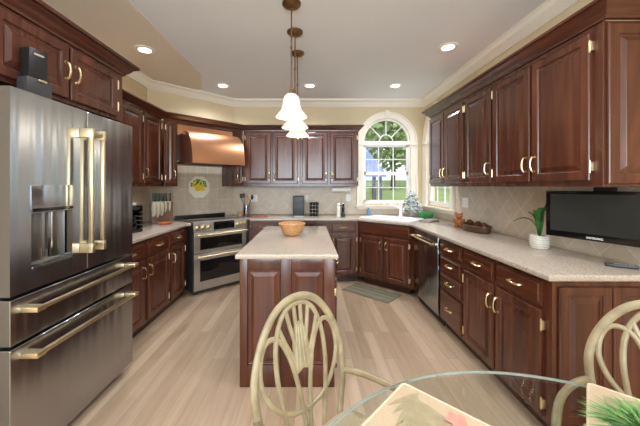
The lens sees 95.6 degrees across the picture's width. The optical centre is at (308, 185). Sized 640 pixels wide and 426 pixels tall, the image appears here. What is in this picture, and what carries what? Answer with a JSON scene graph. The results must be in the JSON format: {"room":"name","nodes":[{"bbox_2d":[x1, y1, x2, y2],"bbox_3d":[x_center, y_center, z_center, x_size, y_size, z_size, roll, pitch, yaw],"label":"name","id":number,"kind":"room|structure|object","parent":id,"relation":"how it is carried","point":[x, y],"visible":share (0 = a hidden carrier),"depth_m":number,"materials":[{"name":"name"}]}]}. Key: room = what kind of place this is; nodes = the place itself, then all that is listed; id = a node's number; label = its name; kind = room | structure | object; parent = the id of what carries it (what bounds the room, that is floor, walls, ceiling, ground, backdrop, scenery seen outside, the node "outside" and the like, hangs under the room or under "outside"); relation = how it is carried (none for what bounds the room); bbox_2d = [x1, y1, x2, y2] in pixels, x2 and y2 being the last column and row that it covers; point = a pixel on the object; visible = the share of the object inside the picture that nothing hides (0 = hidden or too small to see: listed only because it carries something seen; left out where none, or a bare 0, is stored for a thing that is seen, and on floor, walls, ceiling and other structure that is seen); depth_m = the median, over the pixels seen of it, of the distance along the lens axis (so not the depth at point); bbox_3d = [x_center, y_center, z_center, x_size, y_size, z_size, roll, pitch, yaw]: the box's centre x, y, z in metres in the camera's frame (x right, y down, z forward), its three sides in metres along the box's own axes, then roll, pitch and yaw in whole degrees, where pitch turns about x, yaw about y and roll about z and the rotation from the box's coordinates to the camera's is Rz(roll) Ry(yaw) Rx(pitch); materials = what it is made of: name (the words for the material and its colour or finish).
{"room":"kitchen","nodes":[
{"label":"kitchen","id":0,"kind":"room"},
{"bbox_2d":[122,76,146,221],"bbox_3d":[-2.190,-0.015,0.765,0.120,2.790,7.930,0,0,0],"label":"wall","id":1,"kind":"structure","parent":0,"point":[128,84],"depth_m":3.54,"materials":[{"name":"beige paint"}]},
{"bbox_2d":[0,4,121,122],"bbox_3d":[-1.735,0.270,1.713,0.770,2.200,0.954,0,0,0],"label":"upper cabinet","id":2,"kind":"object","parent":1,"relation":"attached to","point":[79,81],"visible":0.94,"depth_m":1.64,"materials":[{"name":"brown wood"}]},
{"bbox_2d":[0,0,139,76],"bbox_3d":[-1.562,-0.875,1.636,0.475,0.090,1.272,0,0,0],"label":"crown molding","id":3,"kind":"structure","parent":2,"relation":"attached to","point":[37,12],"depth_m":1.64,"materials":[{"name":"brown wood"}]},
{"bbox_2d":[132,186,146,221],"bbox_3d":[-2.126,0.214,3.000,0.008,0.488,1.600,0,0,0],"label":"backsplash","id":4,"kind":"structure","parent":1,"relation":"attached to","point":[139,193],"depth_m":3.67,"materials":[{"name":"tile"}]},
{"bbox_2d":[122,101,161,185],"bbox_3d":[-1.945,-0.412,3.161,0.360,0.835,0.836,0,0,0],"label":"upper cabinet","id":5,"kind":"object","parent":1,"relation":"attached to","point":[146,127],"visible":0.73,"depth_m":3.18,"materials":[{"name":"brown wood"}]},
{"bbox_2d":[147,88,233,220],"bbox_3d":[-1.675,-0.015,4.275,0.910,2.790,0.910,0,0,0],"label":"wall","id":6,"kind":"structure","parent":0,"point":[169,102],"depth_m":4.19,"materials":[{"name":"beige paint"}]},
{"bbox_2d":[42,0,200,89],"bbox_3d":[-1.744,-1.394,0.500,0.768,0.012,7.400,0,0,0],"label":"ceiling","id":7,"kind":"structure","parent":6,"relation":"attached to","point":[118,24],"depth_m":2.67,"materials":[{"name":"beige paint"}]},
{"bbox_2d":[134,45,155,53],"bbox_3d":[-1.670,-1.382,2.950,0.196,0.012,0.196,0,0,0],"label":"recessed light","id":8,"kind":"object","parent":7,"relation":"in","point":[143,49],"visible":1,"depth_m":2.93,"materials":[{"name":"white glass"}]},
{"bbox_2d":[161,119,176,185],"bbox_3d":[-1.846,-0.412,3.762,0.400,0.835,0.163,0,0,45],"label":"upper cabinet","id":9,"kind":"object","parent":6,"relation":"attached to","point":[169,127],"visible":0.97,"depth_m":3.64,"materials":[{"name":"brown wood"}]},
{"bbox_2d":[177,122,244,167],"bbox_3d":[-1.406,-0.552,4.005,0.797,0.554,0.648,0,0,-45],"label":"range hood","id":10,"kind":"object","parent":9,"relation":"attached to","point":[197,145],"visible":0.94,"depth_m":3.81,"materials":[{"name":"orange metal"}]},
{"bbox_2d":[189,176,208,197],"bbox_3d":[-1.628,0.018,4.294,0.316,0.316,0.019,0,0,-45],"label":"decorative plate","id":11,"kind":"object","parent":6,"relation":"attached to","point":[198,186],"visible":1,"depth_m":4.29,"materials":[{"name":"white ceramic"}]},
{"bbox_2d":[222,130,242,185],"bbox_3d":[-1.163,-0.412,4.445,0.400,0.835,0.162,0,0,45],"label":"upper cabinet","id":12,"kind":"object","parent":6,"relation":"attached to","point":[231,176],"visible":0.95,"depth_m":4.35,"materials":[{"name":"brown wood"}]},
{"bbox_2d":[126,0,579,106],"bbox_3d":[-0.125,-1.342,0.765,4.010,0.114,7.930,0,0,0],"label":"trim","id":13,"kind":"structure","parent":6,"relation":"attached to","point":[549,10],"depth_m":3.81,"materials":[{"name":"beige paint"}]},
{"bbox_2d":[67,276,542,425],"bbox_3d":[-0.125,1.420,0.765,4.250,0.100,8.170,0,0,0],"label":"floor","id":14,"kind":"structure","parent":0,"point":[184,368],"depth_m":2.17,"materials":[{"name":"brown wood"}]},
{"bbox_2d":[0,86,138,425],"bbox_3d":[-1.663,0.465,1.712,0.855,1.810,0.885,0,0,0],"label":"refrigerator","id":15,"kind":"object","parent":14,"relation":"on","point":[66,265],"visible":1,"depth_m":1.53,"materials":[{"name":"grey metal"}]},
{"bbox_2d":[17,46,51,98],"bbox_3d":[-1.345,-0.553,1.425,0.071,0.225,0.112,0,0,10],"label":"speaker","id":16,"kind":"object","parent":15,"relation":"on","point":[33,78],"visible":0.9,"depth_m":1.40},
{"bbox_2d":[128,232,169,338],"bbox_3d":[-1.796,0.933,2.675,0.653,0.874,0.948,0,0,0],"label":"base cabinet","id":17,"kind":"object","parent":14,"relation":"on","point":[150,277],"visible":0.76,"depth_m":2.75,"materials":[{"name":"brown wood"}]},
{"bbox_2d":[132,220,190,243],"bbox_3d":[-1.788,0.477,3.107,0.665,0.035,1.823,0,0,0],"label":"countertop","id":18,"kind":"structure","parent":17,"relation":"on","point":[150,230],"depth_m":3.09,"materials":[{"name":"stone"}]},
{"bbox_2d":[132,203,142,232],"bbox_3d":[-1.797,0.315,2.859,0.207,0.290,0.200,0,0,15],"label":"coffee maker","id":19,"kind":"object","parent":18,"relation":"on","point":[137,214],"visible":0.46,"depth_m":2.89,"materials":[{"name":"black plastic"}]},
{"bbox_2d":[151,202,173,222],"bbox_3d":[-1.865,0.335,3.700,0.250,0.250,0.100,0,0,-35],"label":"stand","id":20,"kind":"object","parent":18,"relation":"on","point":[168,216],"visible":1,"depth_m":3.74,"materials":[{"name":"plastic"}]},
{"bbox_2d":[152,193,155,216],"bbox_3d":[-1.959,0.245,3.668,0.042,0.305,0.022,0,0,-35],"label":"kitchen knife","id":21,"kind":"object","parent":20,"relation":"in","point":[153,194],"visible":1,"depth_m":3.66,"materials":[{"name":"silver metal"}]},
{"bbox_2d":[156,193,159,217],"bbox_3d":[-1.922,0.250,3.694,0.042,0.315,0.022,0,0,-35],"label":"kitchen knife","id":22,"kind":"object","parent":20,"relation":"in","point":[157,194],"visible":1,"depth_m":3.69,"materials":[{"name":"silver metal"}]},
{"bbox_2d":[160,193,163,215],"bbox_3d":[-1.885,0.240,3.720,0.042,0.295,0.022,0,0,-35],"label":"kitchen knife","id":23,"kind":"object","parent":20,"relation":"in","point":[161,194],"visible":1,"depth_m":3.71,"materials":[{"name":"silver metal"}]},
{"bbox_2d":[165,193,166,212],"bbox_3d":[-1.848,0.220,3.746,0.028,0.255,0.022,0,0,-35],"label":"kitchen knife","id":24,"kind":"object","parent":20,"relation":"in","point":[165,193],"visible":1,"depth_m":3.74,"materials":[{"name":"silver metal"}]},
{"bbox_2d":[169,193,170,211],"bbox_3d":[-1.811,0.215,3.772,0.028,0.245,0.022,0,0,-35],"label":"kitchen knife","id":25,"kind":"object","parent":20,"relation":"in","point":[169,193],"visible":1,"depth_m":3.77,"materials":[{"name":"silver metal"}]},
{"bbox_2d":[158,222,172,224],"bbox_3d":[-1.735,0.451,3.500,0.166,0.018,0.144,0,0,0],"label":"spoon rest","id":26,"kind":"object","parent":18,"relation":"on","point":[160,223],"visible":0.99,"depth_m":3.46,"materials":[{"name":"orange ceramic"}]},
{"bbox_2d":[163,226,187,311],"bbox_3d":[-1.796,0.933,3.397,0.653,0.874,0.490,0,0,0],"label":"base cabinet","id":27,"kind":"object","parent":14,"relation":"on","point":[178,239],"visible":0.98,"depth_m":3.34,"materials":[{"name":"brown wood"}]},
{"bbox_2d":[175,212,247,294],"bbox_3d":[-1.354,0.892,4.047,0.772,0.955,0.707,0,0,-45],"label":"oven range","id":28,"kind":"object","parent":14,"relation":"on","point":[214,239],"visible":0.86,"depth_m":3.79,"materials":[{"name":"grey metal"}]},
{"bbox_2d":[175,215,243,223],"bbox_3d":[-1.374,0.463,4.067,0.580,0.022,0.768,0,0,45],"label":"cooktop","id":29,"kind":"object","parent":28,"relation":"in","point":[193,219],"depth_m":4.00,"materials":[{"name":"black glass"}]},
{"bbox_2d":[250,221,277,240],"bbox_3d":[-0.645,0.933,4.395,0.398,0.874,0.660,0,0,0],"label":"base cabinet","id":30,"kind":"object","parent":14,"relation":"on","point":[256,227],"visible":0.2,"depth_m":4.11,"materials":[{"name":"brown wood"}]},
{"bbox_2d":[240,259,338,386],"bbox_3d":[-0.121,0.933,2.631,0.701,0.874,1.318,0,0,0],"label":"kitchen island","id":31,"kind":"object","parent":14,"relation":"on","point":[264,283],"visible":0.56,"depth_m":1.97,"materials":[{"name":"brown wood"}]},
{"bbox_2d":[235,226,337,258],"bbox_3d":[-0.150,0.477,2.639,0.694,0.035,1.373,0,0,0],"label":"island countertop","id":32,"kind":"structure","parent":31,"relation":"on","point":[314,242],"depth_m":2.24,"materials":[{"name":"stone"}]},
{"bbox_2d":[278,221,304,235],"bbox_3d":[-0.160,0.402,2.720,0.254,0.116,0.254,0,0,0],"label":"woven bowl","id":33,"kind":"object","parent":32,"relation":"on","point":[289,228],"visible":1,"depth_m":2.64,"materials":[{"name":"wicker"}]},
{"bbox_2d":[278,221,328,231],"bbox_3d":[-0.076,0.933,4.395,0.733,0.874,0.660,0,0,0],"label":"base cabinet","id":34,"kind":"object","parent":14,"relation":"on","point":[307,223],"visible":0.02,"depth_m":4.12,"materials":[{"name":"brown wood"}]},
{"bbox_2d":[250,291,397,425],"bbox_3d":[0.119,0.881,0.895,0.538,0.964,0.527,0,0,-42],"label":"dining chair","id":35,"kind":"object","parent":14,"relation":"on","point":[302,356],"visible":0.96,"depth_m":1.05,"materials":[{"name":"beige wood"}]},
{"bbox_2d":[322,411,366,425],"bbox_3d":[0.141,0.894,0.871,0.430,0.048,0.415,0,0,-42],"label":"seat cushion","id":36,"kind":"object","parent":35,"relation":"on","point":[353,418],"depth_m":1.08,"materials":[{"name":"beige fabric"}]},
{"bbox_2d":[329,221,357,280],"bbox_3d":[0.494,0.933,4.395,0.403,0.874,0.660,0,0,0],"label":"base cabinet","id":37,"kind":"object","parent":14,"relation":"on","point":[343,234],"visible":0.84,"depth_m":4.10,"materials":[{"name":"brown wood"}]},
{"bbox_2d":[342,283,400,303],"bbox_3d":[0.795,1.365,3.730,0.670,0.009,0.350,0,0,43],"label":"floor mat","id":38,"kind":"object","parent":14,"relation":"on","point":[381,295],"visible":1,"depth_m":3.71,"materials":[{"name":"fabric"}]},
{"bbox_2d":[358,221,413,294],"bbox_3d":[1.280,0.933,4.145,1.160,0.874,1.140,0,0,0],"label":"base cabinet","id":39,"kind":"object","parent":14,"relation":"on","point":[385,251],"visible":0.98,"depth_m":3.81,"materials":[{"name":"brown wood"}]},
{"bbox_2d":[413,228,418,297],"bbox_3d":[1.570,0.933,3.522,0.580,0.874,0.076,0,0,0],"label":"filler panel","id":40,"kind":"object","parent":14,"relation":"on","point":[413,228],"visible":0.1,"depth_m":3.55,"materials":[{"name":"brown wood"}]},
{"bbox_2d":[409,228,445,325],"bbox_3d":[1.516,0.934,3.153,0.647,0.872,0.642,0,0,0],"label":"dishwasher","id":41,"kind":"object","parent":14,"relation":"on","point":[427,269],"visible":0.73,"depth_m":3.08,"materials":[{"name":"grey metal"}]},
{"bbox_2d":[440,239,471,351],"bbox_3d":[1.547,0.933,2.607,0.645,0.874,0.428,0,0,0],"label":"base cabinet","id":42,"kind":"object","parent":14,"relation":"on","point":[452,255],"visible":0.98,"depth_m":2.56,"materials":[{"name":"brown wood"}]},
{"bbox_2d":[329,371,638,425],"bbox_3d":[0.572,0.998,0.287,1.412,0.736,1.412,0,0,0],"label":"dining table","id":43,"kind":"object","parent":14,"relation":"on","point":[350,409],"visible":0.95,"depth_m":0.95,"materials":[{"name":"clear glass"}]},
{"bbox_2d":[360,383,490,425],"bbox_3d":[0.257,0.625,0.645,0.330,0.010,0.460,0,0,44],"label":"placemat","id":44,"kind":"object","parent":43,"relation":"on","point":[407,405],"visible":1,"depth_m":0.80,"materials":[{"name":"beige fabric"}]},
{"bbox_2d":[586,383,639,425],"bbox_3d":[0.937,0.625,0.647,0.460,0.010,0.330,0,0,44],"label":"placemat","id":45,"kind":"object","parent":43,"relation":"on","point":[592,389],"visible":0.45,"depth_m":0.85,"materials":[{"name":"beige fabric"}]},
{"bbox_2d":[576,394,639,425],"bbox_3d":[0.736,0.552,0.609,0.256,0.133,0.249,0,0,0],"label":"grass plant","id":46,"kind":"object","parent":45,"relation":"on","point":[631,412],"visible":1,"depth_m":0.66,"materials":[{"name":"green plant"}]},
{"bbox_2d":[462,248,639,425],"bbox_3d":[1.550,0.933,1.953,0.650,0.874,0.875,0,0,0],"label":"base cabinet","id":47,"kind":"object","parent":14,"relation":"on","point":[515,320],"visible":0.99,"depth_m":1.58,"materials":[{"name":"brown wood"}]},
{"bbox_2d":[230,214,639,280],"bbox_3d":[0.275,0.477,3.107,3.190,0.035,3.225,0,0,0],"label":"countertop","id":48,"kind":"structure","parent":47,"relation":"on","point":[554,263],"depth_m":2.05,"materials":[{"name":"stone"}]},
{"bbox_2d":[243,205,249,216],"bbox_3d":[-0.935,0.374,4.330,0.100,0.170,0.100,0,0,0],"label":"utensil crock","id":49,"kind":"object","parent":48,"relation":"on","point":[246,209],"visible":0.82,"depth_m":4.29,"materials":[{"name":"silver metal"}]},
{"bbox_2d":[248,215,266,216],"bbox_3d":[-0.760,0.453,4.330,0.260,0.014,0.160,0,0,0],"label":"cutting board","id":50,"kind":"object","parent":48,"relation":"on","point":[250,215],"visible":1,"depth_m":4.28,"materials":[{"name":"brown wood"}]},
{"bbox_2d":[292,196,303,216],"bbox_3d":[-0.155,0.304,4.350,0.176,0.310,0.200,0,0,0],"label":"can opener","id":51,"kind":"object","parent":48,"relation":"on","point":[298,201],"visible":0.99,"depth_m":4.26,"materials":[{"name":"black plastic"}]},
{"bbox_2d":[309,203,318,216],"bbox_3d":[0.075,0.357,4.360,0.140,0.205,0.100,0,0,0],"label":"spice rack","id":52,"kind":"object","parent":48,"relation":"on","point":[309,203],"visible":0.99,"depth_m":4.31,"materials":[{"name":"silver metal"}]},
{"bbox_2d":[337,203,340,216],"bbox_3d":[0.445,0.356,4.360,0.060,0.207,0.060,0,0,0],"label":"pepper mill","id":53,"kind":"object","parent":48,"relation":"on","point":[338,204],"visible":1,"depth_m":4.34,"materials":[{"name":"white paint"}]},
{"bbox_2d":[341,203,344,216],"bbox_3d":[0.512,0.356,4.360,0.060,0.207,0.060,0,0,0],"label":"pepper mill","id":54,"kind":"object","parent":48,"relation":"on","point":[343,204],"visible":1,"depth_m":4.34,"materials":[{"name":"black plastic"}]},
{"bbox_2d":[366,205,370,215],"bbox_3d":[0.928,0.381,4.520,0.069,0.158,0.063,0,0,0],"label":"soap bottle","id":55,"kind":"object","parent":48,"relation":"on","point":[368,209],"visible":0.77,"depth_m":4.50,"materials":[{"name":"blue plastic"}]},
{"bbox_2d":[360,215,423,221],"bbox_3d":[1.167,0.545,4.126,0.770,0.199,0.500,0,0,43],"label":"sink","id":56,"kind":"object","parent":48,"relation":"in","point":[380,217],"visible":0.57,"depth_m":4.14,"materials":[{"name":"white ceramic"}]},
{"bbox_2d":[384,201,403,216],"bbox_3d":[1.243,0.335,4.255,0.313,0.222,0.064,0,0,-3],"label":"faucet","id":57,"kind":"object","parent":48,"relation":"on","point":[391,204],"visible":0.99,"depth_m":4.24,"materials":[{"name":"white metal"}]},
{"bbox_2d":[402,190,422,215],"bbox_3d":[1.569,0.263,4.465,0.317,0.393,0.352,0,0,0],"label":"tree","id":58,"kind":"object","parent":48,"relation":"on","point":[410,206],"visible":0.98,"depth_m":4.41,"materials":[{"name":"white plant"}]},
{"bbox_2d":[417,212,434,217],"bbox_3d":[1.690,0.422,4.190,0.253,0.075,0.230,0,0,0],"label":"bowl","id":59,"kind":"object","parent":48,"relation":"on","point":[421,214],"visible":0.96,"depth_m":4.11,"materials":[{"name":"green glass"}]},
{"bbox_2d":[419,218,438,222],"bbox_3d":[1.560,0.447,3.760,0.150,0.026,0.280,0,0,44],"label":"board","id":60,"kind":"object","parent":48,"relation":"on","point":[428,220],"visible":1,"depth_m":3.70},
{"bbox_2d":[453,212,464,227],"bbox_3d":[1.668,0.377,3.223,0.120,0.165,0.114,0,0,30],"label":"bear figurine","id":61,"kind":"object","parent":48,"relation":"on","point":[459,220],"visible":0.89,"depth_m":3.21,"materials":[{"name":"orange ceramic"}]},
{"bbox_2d":[461,222,491,233],"bbox_3d":[1.700,0.424,2.950,0.216,0.070,0.400,0,0,0],"label":"basket tray","id":62,"kind":"object","parent":48,"relation":"on","point":[471,228],"visible":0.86,"depth_m":2.83,"materials":[{"name":"brown wicker"}]},
{"bbox_2d":[513,204,549,249],"bbox_3d":[1.663,0.262,2.111,0.223,0.395,0.184,0,0,0],"label":"potted plant","id":63,"kind":"object","parent":48,"relation":"on","point":[540,241],"visible":0.98,"depth_m":2.12,"materials":[{"name":"green plant"}]},
{"bbox_2d":[604,262,638,269],"bbox_3d":[1.765,0.450,1.640,0.130,0.020,0.040,0,0,35],"label":"remote control","id":64,"kind":"object","parent":48,"relation":"on","point":[620,265],"visible":1,"depth_m":1.63,"materials":[{"name":"black plastic"}]},
{"bbox_2d":[551,300,639,425],"bbox_3d":[1.062,0.881,0.833,0.527,0.964,0.538,0,0,-41],"label":"dining chair","id":65,"kind":"object","parent":14,"relation":"on","point":[595,339],"visible":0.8,"depth_m":1.07,"materials":[{"name":"beige wood"}]},
{"bbox_2d":[234,107,423,243],"bbox_3d":[-0.125,-0.015,4.790,4.250,2.790,0.120,0,0,0],"label":"wall","id":66,"kind":"structure","parent":0,"point":[242,115],"depth_m":4.73,"materials":[{"name":"beige paint"}]},
{"bbox_2d":[149,161,233,220],"bbox_3d":[-1.663,0.054,4.273,1.260,0.808,0.008,0,0,-45],"label":"backsplash","id":67,"kind":"structure","parent":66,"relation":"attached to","point":[219,198],"depth_m":4.28,"materials":[{"name":"tile"}]},
{"bbox_2d":[250,195,256,201],"bbox_3d":[-0.900,0.200,4.718,0.122,0.116,0.008,0,0,0],"label":"wall outlet","id":68,"kind":"object","parent":66,"relation":"attached to","point":[254,199],"visible":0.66,"depth_m":4.71,"materials":[{"name":"white paint"}]},
{"bbox_2d":[243,131,299,185],"bbox_3d":[-0.564,-0.412,4.533,0.860,0.835,0.377,0,0,0],"label":"upper cabinet","id":69,"kind":"object","parent":66,"relation":"attached to","point":[272,158],"visible":0.92,"depth_m":4.38,"materials":[{"name":"brown wood"}]},
{"bbox_2d":[300,131,357,185],"bbox_3d":[0.309,-0.412,4.533,0.880,0.835,0.377,0,0,0],"label":"upper cabinet","id":70,"kind":"object","parent":66,"relation":"attached to","point":[327,158],"visible":0.94,"depth_m":4.38,"materials":[{"name":"brown wood"}]},
{"bbox_2d":[122,89,363,131],"bbox_3d":[-0.764,-0.873,3.838,3.586,0.085,1.195,0,0,-38],"label":"crown molding","id":71,"kind":"structure","parent":70,"relation":"attached to","point":[127,97],"depth_m":3.98,"materials":[{"name":"brown wood"}]},
{"bbox_2d":[331,186,349,191],"bbox_3d":[0.500,0.048,4.550,0.294,0.084,0.076,0,0,0],"label":"paper towel holder","id":72,"kind":"object","parent":70,"relation":"attached to","point":[333,189],"visible":1,"depth_m":4.52,"materials":[{"name":"white paper"}]},
{"bbox_2d":[235,186,423,213],"bbox_3d":[0.331,0.214,4.726,3.082,0.488,0.008,0,0,0],"label":"backsplash","id":73,"kind":"structure","parent":66,"relation":"attached to","point":[270,199],"depth_m":4.72,"materials":[{"name":"tile"}]},
{"bbox_2d":[346,194,350,200],"bbox_3d":[0.640,0.190,4.718,0.076,0.116,0.008,0,0,0],"label":"wall outlet","id":74,"kind":"object","parent":66,"relation":"attached to","point":[348,196],"visible":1,"depth_m":4.71,"materials":[{"name":"white paint"}]},
{"bbox_2d":[355,110,417,208],"bbox_3d":[1.268,-0.426,4.737,1.045,1.602,0.135,0,0,0],"label":"window","id":75,"kind":"structure","parent":66,"relation":"in","point":[411,145],"depth_m":4.71,"materials":[{"name":"beige paint"}]},
{"bbox_2d":[129,0,545,98],"bbox_3d":[-0.125,-1.460,0.765,4.250,0.120,8.170,0,0,0],"label":"ceiling","id":76,"kind":"structure","parent":0,"point":[352,49],"depth_m":2.77,"materials":[{"name":"white paint"}]},
{"bbox_2d":[216,83,229,87],"bbox_3d":[-1.200,-1.394,4.040,0.196,0.012,0.196,0,0,0],"label":"recessed light","id":77,"kind":"object","parent":76,"relation":"in","point":[220,85],"visible":1,"depth_m":4.02,"materials":[{"name":"white glass"}]},
{"bbox_2d":[276,0,306,120],"bbox_3d":[-0.134,-0.950,2.220,0.244,0.899,0.244,0,0,0],"label":"pendant light","id":78,"kind":"object","parent":76,"relation":"hanging from","point":[291,110],"visible":1,"depth_m":2.19,"materials":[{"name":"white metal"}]},
{"bbox_2d":[282,27,307,130],"bbox_3d":[-0.127,-0.950,2.630,0.244,0.899,0.244,0,0,0],"label":"pendant light","id":79,"kind":"object","parent":76,"relation":"hanging from","point":[296,32],"visible":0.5,"depth_m":2.62,"materials":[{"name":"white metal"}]},
{"bbox_2d":[286,50,308,137],"bbox_3d":[-0.121,-0.950,3.050,0.244,0.899,0.244,0,0,0],"label":"pendant light","id":80,"kind":"object","parent":76,"relation":"hanging from","point":[299,53],"visible":0.47,"depth_m":3.03,"materials":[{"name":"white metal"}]},
{"bbox_2d":[303,83,316,87],"bbox_3d":[0.010,-1.394,4.040,0.196,0.012,0.196,0,0,0],"label":"recessed light","id":81,"kind":"object","parent":76,"relation":"in","point":[307,85],"visible":1,"depth_m":4.02,"materials":[{"name":"white glass"}]},
{"bbox_2d":[388,83,401,87],"bbox_3d":[1.200,-1.394,4.040,0.196,0.012,0.196,0,0,0],"label":"recessed light","id":82,"kind":"object","parent":76,"relation":"in","point":[394,85],"visible":1,"depth_m":4.02,"materials":[{"name":"white glass"}]},
{"bbox_2d":[437,42,458,51],"bbox_3d":[1.400,-1.394,2.920,0.196,0.012,0.196,0,0,0],"label":"recessed light","id":83,"kind":"object","parent":76,"relation":"in","point":[450,46],"visible":1,"depth_m":2.91,"materials":[{"name":"white glass"}]},
{"bbox_2d":[424,0,639,267],"bbox_3d":[1.940,-0.015,0.765,0.120,2.790,7.930,0,0,0],"label":"wall","id":84,"kind":"structure","parent":0,"point":[581,3],"depth_m":2.63,"materials":[{"name":"beige paint"}]},
{"bbox_2d":[421,101,455,214],"bbox_3d":[1.887,-0.426,4.225,0.135,1.602,1.045,0,0,0],"label":"window","id":85,"kind":"structure","parent":84,"relation":"in","point":[425,139],"depth_m":4.59,"materials":[{"name":"beige paint"}]},
{"bbox_2d":[429,98,465,186],"bbox_3d":[1.676,-0.427,3.246,0.403,0.865,0.826,0,0,0],"label":"upper cabinet","id":86,"kind":"object","parent":84,"relation":"attached to","point":[447,127],"visible":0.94,"depth_m":3.15,"materials":[{"name":"brown wood"}]},
{"bbox_2d":[421,0,639,117],"bbox_3d":[1.661,-0.903,2.577,0.422,0.085,2.330,0,0,0],"label":"crown molding","id":87,"kind":"structure","parent":86,"relation":"attached to","point":[595,12],"depth_m":1.79,"materials":[{"name":"brown wood"}]},
{"bbox_2d":[462,198,467,207],"bbox_3d":[1.868,0.200,3.470,0.008,0.116,0.122,0,0,0],"label":"wall outlet","id":88,"kind":"object","parent":84,"relation":"attached to","point":[464,200],"visible":1,"depth_m":3.46,"materials":[{"name":"white paint"}]},
{"bbox_2d":[464,82,493,186],"bbox_3d":[1.676,-0.427,2.619,0.403,0.865,0.423,0,0,0],"label":"upper cabinet","id":89,"kind":"object","parent":84,"relation":"attached to","point":[478,106],"visible":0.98,"depth_m":2.58,"materials":[{"name":"brown wood"}]},
{"bbox_2d":[424,186,639,266],"bbox_3d":[1.876,0.214,3.105,0.008,0.488,3.210,0,0,0],"label":"backsplash","id":90,"kind":"structure","parent":84,"relation":"attached to","point":[498,207],"depth_m":2.57,"materials":[{"name":"tile"}]},
{"bbox_2d":[491,21,639,186],"bbox_3d":[1.676,-0.427,1.949,0.403,0.865,0.911,0,0,0],"label":"upper cabinet","id":91,"kind":"object","parent":84,"relation":"attached to","point":[569,116],"visible":1,"depth_m":1.65,"materials":[{"name":"brown wood"}]},
{"bbox_2d":[546,187,639,247],"bbox_3d":[1.714,0.166,1.695,0.086,0.318,0.540,0,0,-22],"label":"television","id":92,"kind":"object","parent":91,"relation":"attached to","point":[610,215],"visible":1,"depth_m":1.69,"materials":[{"name":"black plastic"}]},
{"label":"outside","id":93,"kind":"structure","parent":0,"visible":0},
{"bbox_2d":[366,180,449,202],"bbox_3d":[15.000,0.245,32.450,70.000,2.950,55.100,0,0,0],"label":"lawn","id":94,"kind":"structure","parent":93,"point":[399,193],"depth_m":16.66,"materials":[{"name":"green plant"}]},
{"bbox_2d":[366,149,386,199],"bbox_3d":[1.075,0.170,14.000,3.950,4.000,5.200,0,0,0],"label":"house","id":95,"kind":"structure","parent":94,"relation":"on","point":[371,165],"depth_m":11.65,"materials":[{"name":"blue"}]},
{"bbox_2d":[364,121,406,189],"bbox_3d":[5.220,-3.120,17.963,4.556,6.767,4.608,0,0,0],"label":"tree","id":96,"kind":"object","parent":94,"relation":"on","point":[391,128],"visible":0.3,"depth_m":17.58,"materials":[{"name":"green plant"}]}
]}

